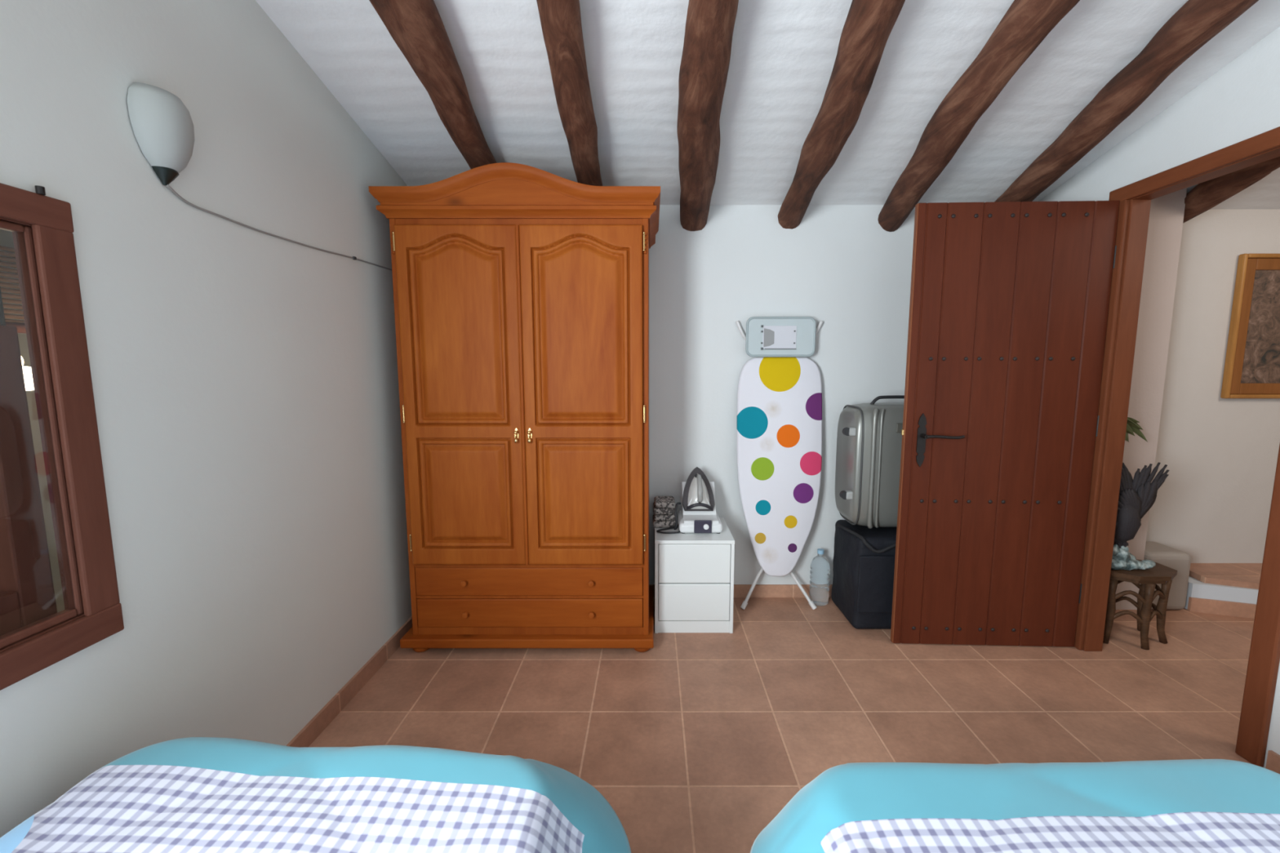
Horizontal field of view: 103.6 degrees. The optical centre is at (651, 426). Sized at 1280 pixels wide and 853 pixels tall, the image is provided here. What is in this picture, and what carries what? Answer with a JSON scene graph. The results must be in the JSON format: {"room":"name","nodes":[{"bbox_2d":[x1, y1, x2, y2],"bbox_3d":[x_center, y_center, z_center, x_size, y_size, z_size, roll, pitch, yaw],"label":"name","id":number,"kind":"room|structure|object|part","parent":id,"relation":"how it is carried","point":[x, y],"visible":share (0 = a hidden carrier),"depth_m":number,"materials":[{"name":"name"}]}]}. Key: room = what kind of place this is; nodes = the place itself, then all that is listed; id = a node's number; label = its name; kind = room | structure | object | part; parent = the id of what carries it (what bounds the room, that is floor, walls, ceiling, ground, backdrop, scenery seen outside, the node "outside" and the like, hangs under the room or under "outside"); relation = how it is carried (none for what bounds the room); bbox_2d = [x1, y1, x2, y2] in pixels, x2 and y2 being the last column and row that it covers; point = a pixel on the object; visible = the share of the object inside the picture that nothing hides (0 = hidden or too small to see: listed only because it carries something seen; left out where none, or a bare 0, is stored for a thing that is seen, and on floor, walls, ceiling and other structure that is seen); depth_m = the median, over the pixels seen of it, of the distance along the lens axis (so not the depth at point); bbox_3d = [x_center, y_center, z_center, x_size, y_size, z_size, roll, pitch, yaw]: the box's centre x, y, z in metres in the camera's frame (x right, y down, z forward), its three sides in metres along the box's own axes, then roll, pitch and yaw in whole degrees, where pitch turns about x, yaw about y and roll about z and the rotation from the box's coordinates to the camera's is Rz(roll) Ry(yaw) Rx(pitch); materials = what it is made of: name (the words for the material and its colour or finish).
{"room":"bedroom","nodes":[
{"label":"bedroom","id":0,"kind":"room"},
{"bbox_2d":[0,0,412,837],"bbox_3d":[-1.173,-0.376,0.183,0.045,3.206,4.850,0,7,0],"label":"wall","id":1,"kind":"structure","parent":0,"point":[245,380],"depth_m":1.32,"materials":[{"name":"white paint"}]},
{"bbox_2d":[0,182,124,690],"bbox_3d":[-1.190,0.045,0.585,0.120,0.896,0.908,0,7,0],"label":"window","id":2,"kind":"structure","parent":1,"relation":"in","point":[60,595],"depth_m":0.95,"materials":[{"name":"brown wood"}]},
{"bbox_3d":[-1.143,-0.358,0.539,0.014,0.058,0.908,0,7,0],"label":"casing","id":3,"kind":"part","parent":2,"relation":"part of","materials":[{"name":"brown wood"}]},
{"bbox_3d":[-1.159,0.047,0.596,0.004,0.731,0.757,0,7,0],"label":"pane","id":4,"kind":"part","parent":2,"relation":"part of","materials":[{"name":"clear glass"}]},
{"bbox_3d":[-1.165,0.049,0.593,0.023,0.757,0.783,0,7,0],"label":"sash","id":5,"kind":"part","parent":2,"relation":"part of","materials":[{"name":"brown wood"}]},
{"bbox_3d":[-1.143,0.460,0.633,0.014,0.062,0.908,0,7,0],"label":"casing","id":6,"kind":"part","parent":2,"relation":"part of","materials":[{"name":"brown wood"}]},
{"bbox_3d":[-1.143,0.001,1.005,0.013,0.767,0.061,0,7,0],"label":"casing","id":7,"kind":"part","parent":2,"relation":"part of","materials":[{"name":"brown wood"}]},
{"bbox_2d":[127,81,194,186],"bbox_3d":[-1.118,-0.668,1.174,0.061,0.202,0.135,0,7,0],"label":"wall sconce","id":8,"kind":"object","parent":1,"relation":"attached to","point":[163,128],"visible":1,"depth_m":1.14,"materials":[{"name":"white glass"}]},
{"bbox_2d":[165,184,391,270],"bbox_3d":[-1.144,-0.637,1.860,0.012,0.046,1.358,0,7,0],"label":"cable","id":9,"kind":"object","parent":1,"relation":"attached to","point":[168,186],"visible":0.91,"depth_m":1.47,"materials":[{"name":"grey plastic"}]},
{"bbox_2d":[286,615,412,747],"bbox_3d":[-1.145,1.182,0.357,0.011,0.070,4.839,0,7,0],"label":"baseboard","id":10,"kind":"structure","parent":1,"relation":"attached to","point":[319,722],"depth_m":1.89,"materials":[{"name":"tile"}]},
{"bbox_2d":[255,0,1279,208],"bbox_3d":[1.470,-1.446,0.135,5.560,1.339,5.300,0,7,0],"label":"ceiling","id":11,"kind":"structure","parent":0,"point":[784,52],"depth_m":1.78,"materials":[{"name":"paint"}]},
{"bbox_2d":[368,0,497,168],"bbox_3d":[-0.668,-1.341,0.100,0.183,1.261,4.922,0,7,-1],"label":"ceiling beam","id":12,"kind":"structure","parent":11,"relation":"attached to","point":[417,28],"depth_m":1.55,"materials":[{"name":"brown wood"}]},
{"bbox_2d":[536,0,602,186],"bbox_3d":[-0.237,-1.331,0.103,0.139,1.235,4.916,0,7,-1],"label":"ceiling beam","id":13,"kind":"structure","parent":11,"relation":"attached to","point":[560,20],"depth_m":1.63,"materials":[{"name":"brown wood"}]},
{"bbox_2d":[676,0,738,231],"bbox_3d":[0.163,-1.331,0.103,0.186,1.253,4.921,0,7,1],"label":"ceiling beam","id":14,"kind":"structure","parent":11,"relation":"attached to","point":[709,24],"depth_m":1.68,"materials":[{"name":"brown wood"}]},
{"bbox_2d":[777,0,905,229],"bbox_3d":[0.611,-1.339,0.102,0.181,1.251,4.922,0,7,2],"label":"ceiling beam","id":15,"kind":"structure","parent":11,"relation":"attached to","point":[868,24],"depth_m":1.68,"materials":[{"name":"brown wood"}]},
{"bbox_2d":[877,0,1079,231],"bbox_3d":[1.071,-1.334,0.104,0.208,1.259,4.925,0,7,2],"label":"ceiling beam","id":16,"kind":"structure","parent":11,"relation":"attached to","point":[1024,25],"depth_m":1.69,"materials":[{"name":"brown wood"}]},
{"bbox_2d":[995,0,1258,201],"bbox_3d":[1.544,-1.335,0.105,0.207,1.248,4.931,0,7,4],"label":"ceiling beam","id":17,"kind":"structure","parent":11,"relation":"attached to","point":[1196,22],"depth_m":1.67,"materials":[{"name":"brown wood"}]},
{"bbox_2d":[1182,156,1279,222],"bbox_3d":[2.405,-1.330,0.130,0.193,1.262,4.982,0,7,4],"label":"ceiling beam","id":18,"kind":"structure","parent":11,"relation":"attached to","point":[1206,195],"depth_m":2.22,"materials":[{"name":"brown wood"}]},
{"bbox_2d":[309,597,1254,852],"bbox_3d":[1.470,1.260,0.417,5.560,0.100,5.240,0,7,0],"label":"floor","id":19,"kind":"structure","parent":0,"point":[695,742],"depth_m":1.87,"materials":[{"name":"tile"}]},
{"bbox_2d":[368,162,660,652],"bbox_3d":[-0.536,-0.044,2.360,1.144,2.048,0.565,0,7,0],"label":"wardrobe","id":20,"kind":"object","parent":19,"relation":"on","point":[521,291],"visible":1,"depth_m":2.10,"materials":[{"name":"brown wood"}]},
{"bbox_3d":[-0.787,-0.106,2.106,0.493,1.419,0.020,0,7,0],"label":"door","id":21,"kind":"part","parent":20,"relation":"part of","materials":[{"name":"brown wood"}]},
{"bbox_3d":[-0.816,0.683,2.194,0.026,0.026,0.024,0,7,0],"label":"knob","id":22,"kind":"part","parent":20,"relation":"part of","materials":[{"name":"brown wood"}]},
{"bbox_3d":[-0.816,0.827,2.210,0.026,0.026,0.024,0,7,0],"label":"knob","id":23,"kind":"part","parent":20,"relation":"part of","materials":[{"name":"brown wood"}]},
{"bbox_3d":[-0.536,-0.992,2.251,1.144,0.140,0.565,0,7,0],"label":"arched moulding","id":24,"kind":"part","parent":20,"relation":"part of","materials":[{"name":"brown wood"}]},
{"bbox_3d":[-0.565,0.044,2.102,0.017,0.054,0.022,0,7,0],"label":"drop pull","id":25,"kind":"part","parent":20,"relation":"part of","materials":[{"name":"gold metal"}]},
{"bbox_3d":[-0.536,-0.890,2.271,1.112,0.044,0.549,0,7,0],"label":"moulding","id":26,"kind":"part","parent":20,"relation":"part of","materials":[{"name":"brown wood"}]},
{"bbox_3d":[-0.545,0.920,2.475,1.110,0.042,0.557,0,7,0],"label":"board","id":27,"kind":"part","parent":20,"relation":"part of","materials":[{"name":"brown wood"}]},
{"bbox_3d":[-0.536,0.681,2.216,0.996,0.128,0.022,0,7,0],"label":"drawer","id":28,"kind":"part","parent":20,"relation":"part of","materials":[{"name":"brown wood"}]},
{"bbox_3d":[-0.509,0.044,2.102,0.017,0.054,0.022,0,7,0],"label":"drop pull","id":29,"kind":"part","parent":20,"relation":"part of","materials":[{"name":"gold metal"}]},
{"bbox_3d":[-0.536,0.824,2.233,0.996,0.131,0.022,0,7,0],"label":"drawer","id":30,"kind":"part","parent":20,"relation":"part of","materials":[{"name":"brown wood"}]},
{"bbox_3d":[-0.509,0.034,2.110,0.016,0.056,0.003,0,7,0],"label":"handle plate","id":31,"kind":"part","parent":20,"relation":"part of","materials":[{"name":"gold metal"}]},
{"bbox_3d":[-0.284,-0.106,2.106,0.497,1.419,0.020,0,7,0],"label":"door","id":32,"kind":"part","parent":20,"relation":"part of","materials":[{"name":"brown wood"}]},
{"bbox_3d":[-0.262,0.827,2.210,0.026,0.026,0.024,0,7,0],"label":"knob","id":33,"kind":"part","parent":20,"relation":"part of","materials":[{"name":"brown wood"}]},
{"bbox_3d":[-0.262,0.683,2.194,0.026,0.026,0.024,0,7,0],"label":"knob","id":34,"kind":"part","parent":20,"relation":"part of","materials":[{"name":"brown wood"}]},
{"bbox_2d":[654,517,734,633],"bbox_3d":[0.202,0.736,2.543,0.372,0.456,0.365,0,7,0],"label":"drawer unit","id":35,"kind":"object","parent":19,"relation":"on","point":[694,572],"visible":0.87,"depth_m":2.37,"materials":[{"name":"white paint"}]},
{"bbox_2d":[653,496,675,527],"bbox_3d":[0.068,0.436,2.587,0.120,0.128,0.160,0,7,0],"label":"folded cloth","id":36,"kind":"object","parent":35,"relation":"on","point":[664,507],"visible":0.85,"depth_m":2.52,"materials":[{"name":"grey fabric"}]},
{"bbox_2d":[656,481,722,533],"bbox_3d":[0.185,0.401,2.519,0.320,0.215,0.256,0,7,0],"label":"station","id":37,"kind":"object","parent":35,"relation":"on","point":[689,522],"visible":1,"depth_m":2.44,"materials":[{"name":"white plastic"}]},
{"bbox_2d":[682,466,715,511],"bbox_3d":[0.238,0.318,2.516,0.165,0.201,0.169,5,8,38],"label":"iron","id":38,"kind":"object","parent":37,"relation":"on","point":[698,495],"visible":1,"depth_m":2.50,"materials":[{"name":"grey"}]},
{"bbox_3d":[0.236,0.308,2.472,0.026,0.133,0.120,0,7,0],"label":"handle","id":39,"kind":"part","parent":38,"relation":"part of","materials":[{"name":"grey metal"}]},
{"bbox_3d":[0.247,0.481,2.415,0.085,0.064,0.012,0,7,0],"label":"control panel","id":40,"kind":"part","parent":37,"relation":"part of","materials":[{"name":"grey plastic"}]},
{"bbox_3d":[0.202,0.830,2.383,0.336,0.181,0.016,0,7,0],"label":"drawer","id":41,"kind":"part","parent":35,"relation":"part of","materials":[{"name":"white"}]},
{"bbox_3d":[0.202,0.642,2.361,0.336,0.188,0.016,0,7,0],"label":"drawer","id":42,"kind":"part","parent":35,"relation":"part of","materials":[{"name":"white wood"}]},
{"bbox_2d":[735,316,823,609],"bbox_3d":[0.659,0.200,2.607,0.454,1.516,0.148,0,7,0],"label":"ironing board","id":43,"kind":"object","parent":19,"relation":"on","point":[779,434],"visible":1,"depth_m":2.60,"materials":[{"name":"white fabric"}]},
{"bbox_3d":[0.650,-0.453,2.551,0.170,0.115,0.003,0,7,0],"label":"rest plate","id":44,"kind":"part","parent":43,"relation":"part of","materials":[{"name":"grey metal"}]},
{"bbox_2d":[808,548,830,605],"bbox_3d":[0.898,0.799,2.684,0.100,0.294,0.100,0,7,0],"label":"water bottle","id":45,"kind":"object","parent":19,"relation":"on","point":[820,566],"visible":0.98,"depth_m":2.65,"materials":[{"name":"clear plastic"}]},
{"bbox_2d":[831,520,897,629],"bbox_3d":[1.188,0.729,2.529,0.483,0.468,0.364,0,7,0],"label":"bag","id":46,"kind":"object","parent":19,"relation":"on","point":[864,560],"visible":0.51,"depth_m":2.39,"materials":[{"name":"black fabric"}]},
{"bbox_2d":[835,395,904,528],"bbox_3d":[1.181,0.166,2.476,0.557,0.640,0.287,0,7,0],"label":"suitcase","id":47,"kind":"object","parent":46,"relation":"on","point":[869,437],"visible":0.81,"depth_m":2.36,"materials":[{"name":"silver metal"}]},
{"bbox_3d":[1.185,-0.126,2.422,0.263,0.049,0.015,0,7,0],"label":"carry handle","id":48,"kind":"part","parent":47,"relation":"part of","materials":[{"name":"black rubber"}]},
{"bbox_2d":[1124,417,1146,442],"bbox_3d":[2.202,0.458,2.464,0.297,1.025,0.124,0,7,0],"label":"houseplant","id":49,"kind":"object","parent":19,"relation":"on","point":[1132,426],"visible":0.21,"depth_m":2.38,"materials":[{"name":"green plant"}]},
{"bbox_3d":[2.205,0.361,2.434,0.201,0.826,0.016,2,7,13],"label":"stem","id":50,"kind":"part","parent":49,"relation":"part of","materials":[{"name":"green plant"}]},
{"bbox_2d":[1102,559,1177,649],"bbox_3d":[2.215,0.817,2.344,0.329,0.345,0.240,0,7,0],"label":"side table","id":51,"kind":"object","parent":19,"relation":"on","point":[1148,579],"visible":0.7,"depth_m":2.27,"materials":[{"name":"brown wood"}]},
{"bbox_3d":[2.091,0.842,2.299,0.050,0.306,0.039,0,7,0],"label":"leg","id":52,"kind":"part","parent":51,"relation":"part of","materials":[{"name":"brown wood"}]},
{"bbox_3d":[2.276,0.845,2.419,0.142,0.061,0.018,3,7,21],"label":"carved rail","id":53,"kind":"part","parent":51,"relation":"part of","materials":[{"name":"brown wood"}]},
{"bbox_3d":[2.154,0.861,2.277,0.142,0.061,0.018,3,7,21],"label":"carved rail","id":54,"kind":"part","parent":51,"relation":"part of","materials":[{"name":"brown wood"}]},
{"bbox_3d":[2.276,0.751,2.408,0.142,0.061,0.018,3,7,21],"label":"carved rail","id":55,"kind":"part","parent":51,"relation":"part of","materials":[{"name":"brown wood"}]},
{"bbox_3d":[2.154,0.767,2.267,0.142,0.061,0.018,3,7,21],"label":"carved rail","id":56,"kind":"part","parent":51,"relation":"part of","materials":[{"name":"brown wood"}]},
{"bbox_2d":[1111,462,1169,570],"bbox_3d":[2.165,0.405,2.276,0.309,0.489,0.122,0,7,0],"label":"bird ornament","id":57,"kind":"object","parent":51,"relation":"on","point":[1137,495],"visible":0.72,"depth_m":2.25,"materials":[{"name":"black"}]},
{"bbox_3d":[2.339,0.831,2.393,0.050,0.306,0.039,0,7,0],"label":"leg","id":58,"kind":"part","parent":51,"relation":"part of","materials":[{"name":"brown wood"}]},
{"bbox_3d":[2.215,0.847,2.250,0.034,0.305,0.047,0,7,0],"label":"leg","id":59,"kind":"part","parent":51,"relation":"part of","materials":[{"name":"brown wood"}]},
{"bbox_3d":[2.336,0.853,2.348,0.018,0.060,0.109,0,7,0],"label":"carved rail","id":60,"kind":"part","parent":51,"relation":"part of","materials":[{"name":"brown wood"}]},
{"bbox_3d":[2.276,0.861,2.277,0.142,0.061,0.018,-3,7,-21],"label":"carved rail","id":61,"kind":"part","parent":51,"relation":"part of","materials":[{"name":"brown wood"}]},
{"bbox_3d":[2.336,0.758,2.337,0.018,0.060,0.109,0,7,0],"label":"carved rail","id":62,"kind":"part","parent":51,"relation":"part of","materials":[{"name":"brown wood"}]},
{"bbox_3d":[2.276,0.767,2.267,0.142,0.061,0.018,-3,7,-21],"label":"carved rail","id":63,"kind":"part","parent":51,"relation":"part of","materials":[{"name":"brown wood"}]},
{"bbox_3d":[2.339,0.842,2.299,0.050,0.306,0.039,0,7,0],"label":"leg","id":64,"kind":"part","parent":51,"relation":"part of","materials":[{"name":"brown wood"}]},
{"bbox_2d":[1186,596,1256,618],"bbox_3d":[3.195,0.936,2.481,0.855,0.072,0.014,2,7,18],"label":"baseboard","id":65,"kind":"structure","parent":19,"relation":"on","point":[1195,604],"depth_m":2.56,"materials":[{"name":"tile"}]},
{"bbox_3d":[-0.615,1.014,-0.002,0.876,0.485,1.985,0,7,0],"label":"bed","id":66,"kind":"object","parent":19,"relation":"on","visible":0},
{"bbox_2d":[0,737,631,852],"bbox_3d":[-0.562,0.848,0.071,1.112,0.246,2.221,0,7,0],"label":"quilt","id":67,"kind":"object","parent":66,"relation":"on","point":[190,794],"visible":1,"depth_m":0.86,"materials":[{"name":"fabric"}]},
{"bbox_3d":[0.802,1.028,-0.007,0.910,0.460,1.967,0,7,0],"label":"bed","id":68,"kind":"object","parent":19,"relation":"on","visible":0},
{"bbox_2d":[750,759,1279,852],"bbox_3d":[0.761,0.876,0.059,1.173,0.251,2.184,0,7,0],"label":"quilt","id":69,"kind":"object","parent":68,"relation":"on","point":[1188,806],"visible":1,"depth_m":0.89,"materials":[{"name":"blue fabric"}]},
{"bbox_2d":[648,204,1279,584],"bbox_3d":[1.395,-0.218,2.763,5.410,2.300,0.240,0,7,0],"label":"wall","id":70,"kind":"structure","parent":0,"point":[839,268],"depth_m":2.63,"materials":[{"name":"white paint"}]},
{"bbox_2d":[648,584,832,597],"bbox_3d":[0.390,0.904,2.766,3.080,0.070,0.011,0,7,0],"label":"baseboard","id":71,"kind":"structure","parent":70,"relation":"attached to","point":[740,590],"depth_m":2.76,"materials":[{"name":"tile"}]},
{"bbox_2d":[1143,541,1191,609],"bbox_3d":[2.658,0.792,2.691,0.235,0.310,0.215,0,7,0],"label":"block","id":72,"kind":"object","parent":70,"relation":"attached to","point":[1180,561],"depth_m":2.59,"materials":[{"name":"paint"}]},
{"bbox_2d":[1184,576,1258,609],"bbox_3d":[3.375,0.888,2.581,1.150,0.145,0.455,0,7,0],"label":"trim","id":73,"kind":"structure","parent":70,"relation":"attached to","point":[1196,588],"depth_m":2.57,"materials":[{"name":"white paint"}]},
{"bbox_2d":[1189,563,1262,589],"bbox_3d":[3.413,0.802,2.556,1.095,0.030,0.485,0,7,0],"label":"step","id":74,"kind":"structure","parent":70,"relation":"attached to","point":[1247,575],"depth_m":2.65,"materials":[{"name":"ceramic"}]},
{"bbox_2d":[1220,253,1279,398],"bbox_3d":[3.350,-0.518,2.630,0.630,0.744,0.033,0,7,0],"label":"framed picture","id":75,"kind":"object","parent":70,"relation":"attached to","point":[1251,370],"visible":1,"depth_m":2.63,"materials":[{"name":"brown wood"}]},
{"bbox_2d":[1115,187,1186,609],"bbox_3d":[2.270,-0.213,2.719,0.540,2.300,0.450,0,7,0],"label":"wall","id":76,"kind":"structure","parent":0,"point":[1166,212],"depth_m":2.47,"materials":[{"name":"paint"}]},
{"bbox_2d":[1039,26,1279,768],"bbox_3d":[1.965,-0.376,0.183,0.070,3.206,4.850,0,7,0],"label":"wall","id":77,"kind":"structure","parent":0,"point":[1239,102],"depth_m":1.75,"materials":[{"name":"white paint"}]},
{"bbox_2d":[890,200,1119,647],"bbox_3d":[1.504,0.034,2.175,0.828,1.922,0.104,0,7,0],"label":"door","id":78,"kind":"structure","parent":77,"relation":"in","point":[1009,304],"depth_m":2.16,"materials":[{"name":"brown wood"}]},
{"bbox_3d":[1.170,0.060,2.181,0.036,0.236,0.004,0,7,2],"label":"handle plate","id":79,"kind":"part","parent":78,"relation":"part of","materials":[{"name":"black metal"}]},
{"bbox_3d":[1.244,0.043,2.153,0.164,0.018,0.058,0,7,0],"label":"lever handle","id":80,"kind":"part","parent":78,"relation":"part of","materials":[{"name":"black metal"}]},
{"bbox_2d":[1074,126,1279,767],"bbox_3d":[1.955,0.049,1.835,0.098,1.982,0.755,0,7,0],"label":"door frame","id":81,"kind":"structure","parent":77,"relation":"attached to","point":[1135,198],"depth_m":2.04,"materials":[{"name":"brown wood"}]},
{"bbox_3d":[1.919,0.011,2.166,0.021,1.982,0.070,0,7,0],"label":"casing","id":82,"kind":"part","parent":81,"relation":"part of","materials":[{"name":"brown wood"}]},
{"bbox_3d":[1.917,-0.906,1.725,0.023,0.058,0.755,0,7,0],"label":"casing","id":83,"kind":"part","parent":81,"relation":"part of","materials":[{"name":"brown wood"}]},
{"bbox_3d":[1.919,0.088,1.502,0.021,1.982,0.065,0,7,0],"label":"casing","id":84,"kind":"part","parent":81,"relation":"part of","materials":[{"name":"brown wood"}]},
{"bbox_2d":[1265,750,1279,773],"bbox_3d":[1.925,1.182,0.357,0.011,0.070,4.839,0,7,0],"label":"baseboard","id":85,"kind":"structure","parent":77,"relation":"attached to","point":[1273,763],"depth_m":1.55,"materials":[{"name":"tile"}]}
]}

